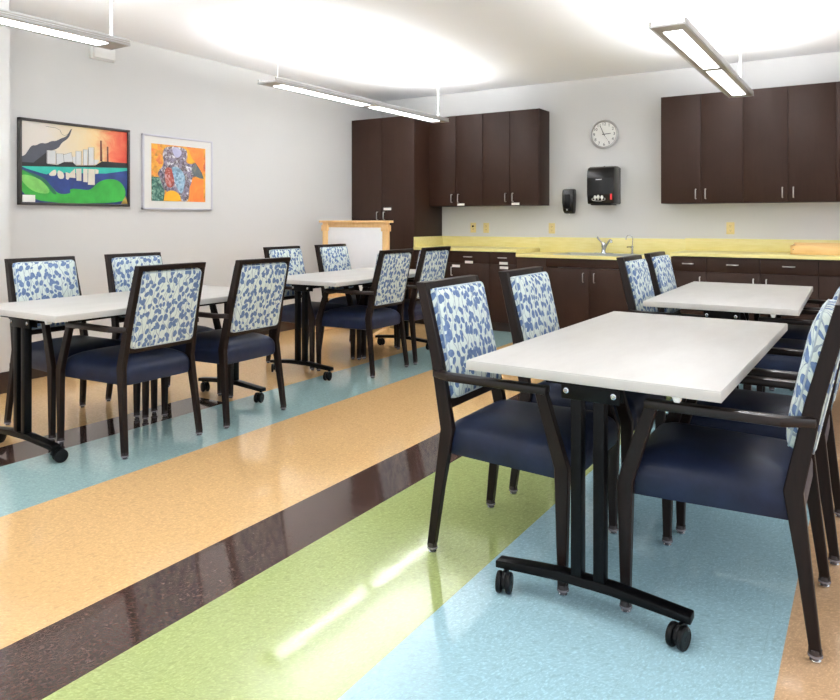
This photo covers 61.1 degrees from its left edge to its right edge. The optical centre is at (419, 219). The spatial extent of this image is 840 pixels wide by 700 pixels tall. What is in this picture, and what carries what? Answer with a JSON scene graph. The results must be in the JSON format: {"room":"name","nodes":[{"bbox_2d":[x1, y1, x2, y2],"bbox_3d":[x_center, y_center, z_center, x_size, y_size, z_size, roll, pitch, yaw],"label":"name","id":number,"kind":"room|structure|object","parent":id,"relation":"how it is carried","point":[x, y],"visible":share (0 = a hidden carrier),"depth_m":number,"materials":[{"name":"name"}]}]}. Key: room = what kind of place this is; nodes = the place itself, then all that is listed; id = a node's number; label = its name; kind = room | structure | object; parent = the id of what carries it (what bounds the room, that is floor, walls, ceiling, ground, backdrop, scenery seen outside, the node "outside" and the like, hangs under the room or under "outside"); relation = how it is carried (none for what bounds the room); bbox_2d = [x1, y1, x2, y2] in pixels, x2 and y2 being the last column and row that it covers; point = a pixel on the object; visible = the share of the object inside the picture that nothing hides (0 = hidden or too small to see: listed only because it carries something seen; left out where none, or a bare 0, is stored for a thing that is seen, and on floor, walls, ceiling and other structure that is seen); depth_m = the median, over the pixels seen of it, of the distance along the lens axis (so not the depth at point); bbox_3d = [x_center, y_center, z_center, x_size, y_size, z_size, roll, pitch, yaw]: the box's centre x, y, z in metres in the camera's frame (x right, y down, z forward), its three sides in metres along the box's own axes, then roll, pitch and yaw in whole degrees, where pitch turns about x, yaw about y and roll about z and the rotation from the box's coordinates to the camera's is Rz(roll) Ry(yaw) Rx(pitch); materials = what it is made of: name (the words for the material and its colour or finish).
{"room":"activity room","nodes":[
{"label":"activity room","id":0,"kind":"room"},
{"bbox_2d":[0,0,380,372],"bbox_3d":[-3.004,-0.170,5.330,0.465,2.780,9.800,0,0,32],"label":"wall","id":1,"kind":"structure","parent":0,"point":[282,159],"depth_m":6.61,"materials":[{"name":"paint"}]},
{"bbox_2d":[17,117,129,206],"bbox_3d":[-2.771,-0.445,5.758,0.041,0.660,0.947,0,0,32],"label":"framed painting","id":2,"kind":"object","parent":1,"relation":"attached to","point":[59,163],"visible":1,"depth_m":5.71,"materials":[{"name":"multicoloured paint"}]},
{"bbox_2d":[89,45,114,62],"bbox_3d":[-2.648,-1.410,5.945,0.050,0.150,0.220,0,0,32],"label":"alarm box","id":3,"kind":"object","parent":1,"relation":"attached to","point":[97,53],"visible":0.56,"depth_m":5.92,"materials":[{"name":"white plastic"}]},
{"bbox_2d":[0,322,301,393],"bbox_3d":[-3.139,1.145,4.942,0.293,0.150,9.000,0,0,32],"label":"baseboard","id":4,"kind":"structure","parent":1,"relation":"attached to","point":[285,326],"depth_m":5.50,"materials":[{"name":"plastic"}]},
{"bbox_2d":[141,133,212,209],"bbox_3d":[-2.240,-0.429,6.610,0.027,0.672,0.788,0,0,32],"label":"framed print","id":5,"kind":"object","parent":1,"relation":"attached to","point":[176,172],"visible":1,"depth_m":6.57},
{"bbox_2d":[151,143,204,201],"bbox_3d":[-2.233,-0.429,6.610,0.005,0.514,0.611,0,0,32],"label":"artwork","id":6,"kind":"object","parent":5,"relation":"attached to","point":[177,169],"depth_m":6.59},
{"bbox_2d":[0,323,839,699],"bbox_3d":[0.701,1.270,3.017,9.240,0.100,9.850,0,0,32],"label":"floor","id":7,"kind":"structure","parent":0,"point":[275,554],"depth_m":2.47,"materials":[{"name":"tile"}]},
{"bbox_2d":[4,256,140,440],"bbox_3d":[-2.125,0.727,4.301,0.632,0.986,0.575,0,0,32],"label":"dining chair","id":8,"kind":"object","parent":7,"relation":"on","point":[36,278],"visible":0.58,"depth_m":4.28,"materials":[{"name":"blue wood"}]},
{"bbox_2d":[56,262,205,459],"bbox_3d":[-1.569,0.727,3.947,0.632,0.986,0.575,0,0,32],"label":"dining chair","id":9,"kind":"object","parent":7,"relation":"on","point":[163,305],"visible":0.99,"depth_m":3.81,"materials":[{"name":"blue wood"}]},
{"bbox_2d":[0,285,265,462],"bbox_3d":[-1.699,0.845,4.334,0.802,0.750,1.542,0,0,32],"label":"folding table","id":10,"kind":"object","parent":7,"relation":"on","point":[23,315],"visible":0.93,"depth_m":3.73,"materials":[{"name":"white laminate"}]},
{"bbox_2d":[104,252,221,413],"bbox_3d":[-1.771,0.727,4.861,0.632,0.986,0.575,0,0,32],"label":"dining chair","id":11,"kind":"object","parent":7,"relation":"on","point":[120,268],"visible":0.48,"depth_m":4.84,"materials":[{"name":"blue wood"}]},
{"bbox_2d":[161,257,290,428],"bbox_3d":[-1.196,0.727,4.482,0.632,0.986,0.575,0,0,32],"label":"dining chair","id":12,"kind":"object","parent":7,"relation":"on","point":[255,299],"visible":0.95,"depth_m":4.32,"materials":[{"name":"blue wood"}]},
{"bbox_2d":[263,246,355,370],"bbox_3d":[-0.971,0.727,6.139,0.632,0.986,0.575,0,0,32],"label":"dining chair","id":13,"kind":"object","parent":7,"relation":"on","point":[296,266],"visible":0.55,"depth_m":6.12,"materials":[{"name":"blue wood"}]},
{"bbox_2d":[270,267,428,380],"bbox_3d":[-0.554,0.845,6.206,0.802,0.750,1.577,0,0,32],"label":"folding table","id":14,"kind":"object","parent":7,"relation":"on","point":[305,283],"visible":0.71,"depth_m":5.60,"materials":[{"name":"white laminate"}]},
{"bbox_2d":[315,220,393,338],"bbox_3d":[-0.703,0.613,7.721,0.956,1.215,0.520,0,0,32],"label":"stand","id":15,"kind":"object","parent":7,"relation":"on","point":[364,239],"visible":0.57,"depth_m":7.67,"materials":[{"name":"wood"}]},
{"bbox_2d":[314,244,395,356],"bbox_3d":[-0.613,0.727,6.705,0.632,0.986,0.575,0,0,32],"label":"dining chair","id":16,"kind":"object","parent":7,"relation":"on","point":[330,257],"visible":0.29,"depth_m":6.70,"materials":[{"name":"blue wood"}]},
{"bbox_2d":[315,249,413,378],"bbox_3d":[-0.431,0.727,5.809,0.632,0.986,0.575,0,0,32],"label":"dining chair","id":17,"kind":"object","parent":7,"relation":"on","point":[388,286],"visible":0.96,"depth_m":5.67,"materials":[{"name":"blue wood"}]},
{"bbox_2d":[352,116,441,322],"bbox_3d":[-0.295,-0.007,8.838,0.925,2.455,0.672,0,0,32],"label":"tall cabinet","id":18,"kind":"object","parent":7,"relation":"on","point":[390,155],"visible":0.53,"depth_m":8.53,"materials":[{"name":"brown laminate"}]},
{"bbox_2d":[362,246,450,364],"bbox_3d":[-0.106,0.727,6.313,0.632,0.986,0.575,0,0,32],"label":"dining chair","id":19,"kind":"object","parent":7,"relation":"on","point":[432,262],"visible":0.63,"depth_m":6.08,"materials":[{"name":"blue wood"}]},
{"bbox_2d":[414,250,448,323],"bbox_3d":[0.287,0.784,8.469,0.455,0.872,0.672,0,0,32],"label":"base cabinet","id":20,"kind":"object","parent":7,"relation":"on","point":[416,252],"visible":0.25,"depth_m":8.32,"materials":[{"name":"brown laminate"}]},
{"bbox_2d":[448,251,491,323],"bbox_3d":[0.700,0.784,8.209,0.520,0.872,0.672,0,0,32],"label":"base cabinet","id":21,"kind":"object","parent":7,"relation":"on","point":[461,263],"visible":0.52,"depth_m":7.93,"materials":[{"name":"brown laminate"}]},
{"bbox_2d":[413,236,539,253],"bbox_3d":[0.653,0.281,8.244,1.309,0.166,0.664,0,0,32],"label":"countertop","id":22,"kind":"structure","parent":21,"relation":"on","point":[519,245],"depth_m":8.40,"materials":[{"name":"laminate"}]},
{"bbox_2d":[489,252,516,331],"bbox_3d":[1.059,0.784,7.981,0.330,0.872,0.672,0,0,32],"label":"base cabinet","id":23,"kind":"object","parent":7,"relation":"on","point":[498,261],"visible":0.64,"depth_m":7.76,"materials":[{"name":"brown laminate"}]},
{"bbox_2d":[416,275,619,596],"bbox_3d":[0.366,0.727,2.696,0.632,0.986,0.575,0,0,32],"label":"dining chair","id":24,"kind":"object","parent":7,"relation":"on","point":[535,438],"visible":0.92,"depth_m":2.60,"materials":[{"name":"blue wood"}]},
{"bbox_2d":[517,257,545,271],"bbox_3d":[1.347,0.808,7.819,0.331,0.824,0.638,0,0,32],"label":"base cabinet","id":25,"kind":"object","parent":7,"relation":"on","point":[522,262],"visible":0.2,"depth_m":7.55,"materials":[{"name":"brown laminate"}]},
{"bbox_2d":[498,266,665,494],"bbox_3d":[0.736,0.727,3.249,0.632,0.986,0.575,0,0,32],"label":"dining chair","id":26,"kind":"object","parent":7,"relation":"on","point":[527,292],"visible":0.38,"depth_m":3.21,"materials":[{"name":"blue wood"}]},
{"bbox_2d":[546,258,627,328],"bbox_3d":[1.873,0.808,7.467,0.934,0.824,0.672,0,0,32],"label":"base cabinet","id":27,"kind":"object","parent":7,"relation":"on","point":[580,294],"visible":0.43,"depth_m":7.24,"materials":[{"name":"brown laminate"}]},
{"bbox_2d":[516,237,684,259],"bbox_3d":[1.877,0.294,7.470,1.600,0.201,0.664,0,0,32],"label":"countertop","id":28,"kind":"structure","parent":27,"relation":"on","point":[548,246],"depth_m":7.65,"materials":[{"name":"laminate"}]},
{"bbox_2d":[553,252,643,269],"bbox_3d":[1.890,0.449,7.500,0.840,0.179,0.500,0,0,32],"label":"sink","id":29,"kind":"object","parent":28,"relation":"in","point":[567,253],"visible":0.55,"depth_m":7.50,"materials":[{"name":"metal"}]},
{"bbox_2d":[595,237,612,253],"bbox_3d":[1.962,0.269,7.607,0.237,0.180,0.173,0,0,32],"label":"kitchen faucet","id":30,"kind":"object","parent":28,"relation":"on","point":[604,245],"visible":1,"depth_m":7.64,"materials":[{"name":"silver metal"}]},
{"bbox_2d":[625,235,633,253],"bbox_3d":[2.214,0.258,7.516,0.092,0.202,0.040,0,0,13],"label":"tap","id":31,"kind":"object","parent":28,"relation":"on","point":[632,246],"visible":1,"depth_m":7.50,"materials":[{"name":"silver metal"}]},
{"bbox_2d":[466,311,787,651],"bbox_3d":[0.912,0.845,2.812,0.802,0.750,1.578,0,0,33],"label":"folding table","id":32,"kind":"object","parent":7,"relation":"on","point":[596,359],"visible":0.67,"depth_m":2.26,"materials":[{"name":"white laminate"}]},
{"bbox_2d":[616,255,736,387],"bbox_3d":[1.602,0.727,4.441,0.632,0.986,0.575,0,0,32],"label":"dining chair","id":33,"kind":"object","parent":7,"relation":"on","point":[634,270],"visible":0.23,"depth_m":4.41,"materials":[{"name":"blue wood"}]},
{"bbox_2d":[671,256,705,314],"bbox_3d":[2.684,0.784,6.954,0.316,0.872,0.672,0,0,32],"label":"base cabinet","id":34,"kind":"object","parent":7,"relation":"on","point":[686,269],"visible":0.38,"depth_m":6.70,"materials":[{"name":"brown laminate"}]},
{"bbox_2d":[670,238,839,259],"bbox_3d":[3.460,0.264,6.469,2.145,0.155,0.664,0,0,32],"label":"countertop","id":35,"kind":"structure","parent":34,"relation":"on","point":[695,247],"depth_m":6.86,"materials":[{"name":"laminate"}]},
{"bbox_2d":[790,242,839,255],"bbox_3d":[3.659,0.260,6.391,0.570,0.100,0.326,0,0,32],"label":"wooden tray","id":36,"kind":"object","parent":35,"relation":"on","point":[798,248],"visible":1,"depth_m":6.33,"materials":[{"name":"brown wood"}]},
{"bbox_2d":[644,251,746,388],"bbox_3d":[1.944,0.727,4.982,0.632,0.986,0.575,0,0,32],"label":"dining chair","id":37,"kind":"object","parent":7,"relation":"on","point":[659,263],"visible":0.24,"depth_m":4.96,"materials":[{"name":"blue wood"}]},
{"bbox_2d":[643,281,812,420],"bbox_3d":[2.040,0.845,4.591,0.802,0.750,1.575,0,0,31],"label":"folding table","id":38,"kind":"object","parent":7,"relation":"on","point":[719,300],"visible":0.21,"depth_m":4.21,"materials":[{"name":"white laminate"}]},
{"bbox_2d":[617,294,839,663],"bbox_3d":[1.026,0.727,2.291,0.632,0.986,0.575,0,0,32],"label":"dining chair","id":39,"kind":"object","parent":7,"relation":"on","point":[678,461],"visible":0.97,"depth_m":2.12,"materials":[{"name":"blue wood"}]},
{"bbox_2d":[676,287,839,565],"bbox_3d":[1.399,0.727,2.842,0.632,0.986,0.575,0,0,32],"label":"dining chair","id":40,"kind":"object","parent":7,"relation":"on","point":[749,400],"visible":0.41,"depth_m":2.71,"materials":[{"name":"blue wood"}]},
{"bbox_2d":[706,257,818,325],"bbox_3d":[3.204,0.784,6.625,0.915,0.872,0.672,0,0,32],"label":"base cabinet","id":41,"kind":"object","parent":7,"relation":"on","point":[793,272],"visible":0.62,"depth_m":6.33,"materials":[{"name":"brown laminate"}]},
{"bbox_2d":[743,309,818,391],"bbox_3d":[2.253,0.727,4.136,0.632,0.986,0.575,0,0,32],"label":"dining chair","id":42,"kind":"object","parent":7,"relation":"on","point":[769,361],"visible":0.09,"depth_m":4.01,"materials":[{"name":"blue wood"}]},
{"bbox_2d":[763,299,826,391],"bbox_3d":[2.606,0.727,4.694,0.632,0.986,0.575,0,0,32],"label":"dining chair","id":43,"kind":"object","parent":7,"relation":"on","point":[800,332],"visible":0.21,"depth_m":4.62,"materials":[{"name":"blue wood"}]},
{"bbox_2d":[819,260,839,307],"bbox_3d":[3.978,0.784,6.136,0.914,0.872,0.672,0,0,32],"label":"base cabinet","id":44,"kind":"object","parent":7,"relation":"on","point":[829,270],"visible":0.42,"depth_m":6.08,"materials":[{"name":"brown laminate"}]},
{"bbox_2d":[9,0,839,100],"bbox_3d":[0.701,-1.610,3.017,9.240,0.100,9.850,0,0,32],"label":"ceiling","id":45,"kind":"structure","parent":0,"point":[379,50],"depth_m":5.92,"materials":[{"name":"paint"}]},
{"bbox_2d":[0,0,130,49],"bbox_3d":[-2.628,-1.324,3.365,0.204,0.472,2.728,0,0,32],"label":"pendant lamp","id":46,"kind":"object","parent":45,"relation":"hanging from","point":[11,19],"visible":1,"depth_m":4.15,"materials":[{"name":"white plastic"}]},
{"bbox_2d":[257,26,448,122],"bbox_3d":[-0.493,-1.324,6.818,0.204,0.472,2.728,0,0,32],"label":"pendant lamp","id":47,"kind":"object","parent":45,"relation":"hanging from","point":[278,83],"visible":1,"depth_m":6.48,"materials":[{"name":"white metal"}]},
{"bbox_2d":[649,0,753,97],"bbox_3d":[2.118,-1.324,5.156,0.204,0.472,2.728,0,0,32],"label":"pendant lamp","id":48,"kind":"object","parent":45,"relation":"hanging from","point":[684,38],"visible":1,"depth_m":4.76,"materials":[{"name":"white plastic"}]},
{"bbox_2d":[381,52,839,239],"bbox_3d":[3.350,-0.170,7.021,9.040,2.780,0.150,0,0,32],"label":"wall","id":49,"kind":"structure","parent":0,"point":[632,102],"depth_m":7.64,"materials":[{"name":"paint"}]},
{"bbox_2d":[429,113,482,206],"bbox_3d":[0.489,-0.700,8.538,0.722,1.070,0.342,0,0,32],"label":"upper cabinet","id":50,"kind":"object","parent":49,"relation":"attached to","point":[455,145],"visible":0.92,"depth_m":8.42,"materials":[{"name":"brown laminate"}]},
{"bbox_2d":[470,223,475,232],"bbox_3d":[0.642,0.093,8.632,0.076,0.120,0.022,0,0,32],"label":"wall outlet","id":51,"kind":"object","parent":49,"relation":"attached to","point":[472,225],"visible":1,"depth_m":8.63,"materials":[{"name":"beige plastic"}]},
{"bbox_2d":[483,223,488,232],"bbox_3d":[0.793,0.095,8.544,0.076,0.120,0.008,0,0,32],"label":"wall outlet","id":52,"kind":"object","parent":49,"relation":"attached to","point":[485,225],"visible":1,"depth_m":8.54,"materials":[{"name":"beige plastic"}]},
{"bbox_2d":[443,236,538,247],"bbox_3d":[0.822,0.258,8.517,1.303,0.119,0.021,0,0,32],"label":"backsplash","id":53,"kind":"structure","parent":49,"relation":"attached to","point":[447,240],"depth_m":8.49,"materials":[{"name":"laminate"}]},
{"bbox_2d":[482,108,548,205],"bbox_3d":[1.089,-0.700,8.158,0.698,1.070,0.342,0,0,32],"label":"upper cabinet","id":54,"kind":"object","parent":49,"relation":"attached to","point":[515,144],"visible":1,"depth_m":8.02,"materials":[{"name":"brown laminate"}]},
{"bbox_2d":[549,223,554,233],"bbox_3d":[1.499,0.095,8.098,0.076,0.120,0.008,0,0,32],"label":"wall outlet","id":55,"kind":"object","parent":49,"relation":"attached to","point":[551,225],"visible":1,"depth_m":8.09,"materials":[{"name":"beige plastic"}]},
{"bbox_2d":[562,189,575,214],"bbox_3d":[1.658,-0.200,7.928,0.136,0.288,0.122,0,0,32],"label":"soap dispenser","id":56,"kind":"object","parent":49,"relation":"attached to","point":[568,195],"visible":1,"depth_m":7.89,"materials":[{"name":"black plastic"}]},
{"bbox_2d":[587,166,620,205],"bbox_3d":[1.972,-0.369,7.640,0.290,0.422,0.273,0,0,32],"label":"paper towel dispenser","id":57,"kind":"object","parent":49,"relation":"attached to","point":[604,182],"visible":1,"depth_m":7.54,"materials":[{"name":"black plastic"}]},
{"bbox_2d":[590,119,618,148],"bbox_3d":[2.005,-0.935,7.760,0.320,0.320,0.036,0,0,32],"label":"wall clock","id":58,"kind":"object","parent":49,"relation":"attached to","point":[604,134],"visible":1,"depth_m":7.76,"materials":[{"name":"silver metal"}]},
{"bbox_2d":[539,237,684,254],"bbox_3d":[2.049,0.280,7.742,1.600,0.171,0.021,0,0,32],"label":"backsplash","id":59,"kind":"structure","parent":49,"relation":"attached to","point":[546,244],"depth_m":7.71,"materials":[{"name":"laminate"}]},
{"bbox_2d":[661,92,742,203],"bbox_3d":[2.814,-0.700,7.068,0.760,1.070,0.342,0,0,32],"label":"upper cabinet","id":60,"kind":"object","parent":49,"relation":"attached to","point":[702,134],"visible":0.93,"depth_m":6.95,"materials":[{"name":"brown laminate"}]},
{"bbox_2d":[726,222,734,233],"bbox_3d":[3.092,0.082,7.091,0.076,0.120,0.008,0,0,32],"label":"wall outlet","id":61,"kind":"object","parent":49,"relation":"attached to","point":[730,226],"visible":1,"depth_m":7.09,"materials":[{"name":"beige plastic"}]},
{"bbox_2d":[685,238,839,251],"bbox_3d":[3.631,0.248,6.741,2.145,0.125,0.021,0,0,32],"label":"backsplash","id":62,"kind":"structure","parent":49,"relation":"attached to","point":[700,244],"depth_m":7.01,"materials":[{"name":"laminate"}]},
{"bbox_2d":[743,82,835,202],"bbox_3d":[3.457,-0.700,6.661,0.762,1.070,0.342,0,0,32],"label":"upper cabinet","id":63,"kind":"object","parent":49,"relation":"attached to","point":[789,132],"visible":0.94,"depth_m":6.54,"materials":[{"name":"brown laminate"}]},
{"bbox_2d":[836,81,839,201],"bbox_3d":[4.101,-0.700,6.254,0.760,1.070,0.342,0,0,32],"label":"upper cabinet","id":64,"kind":"object","parent":49,"relation":"attached to","point":[837,83],"visible":1,"depth_m":6.33,"materials":[{"name":"brown laminate"}]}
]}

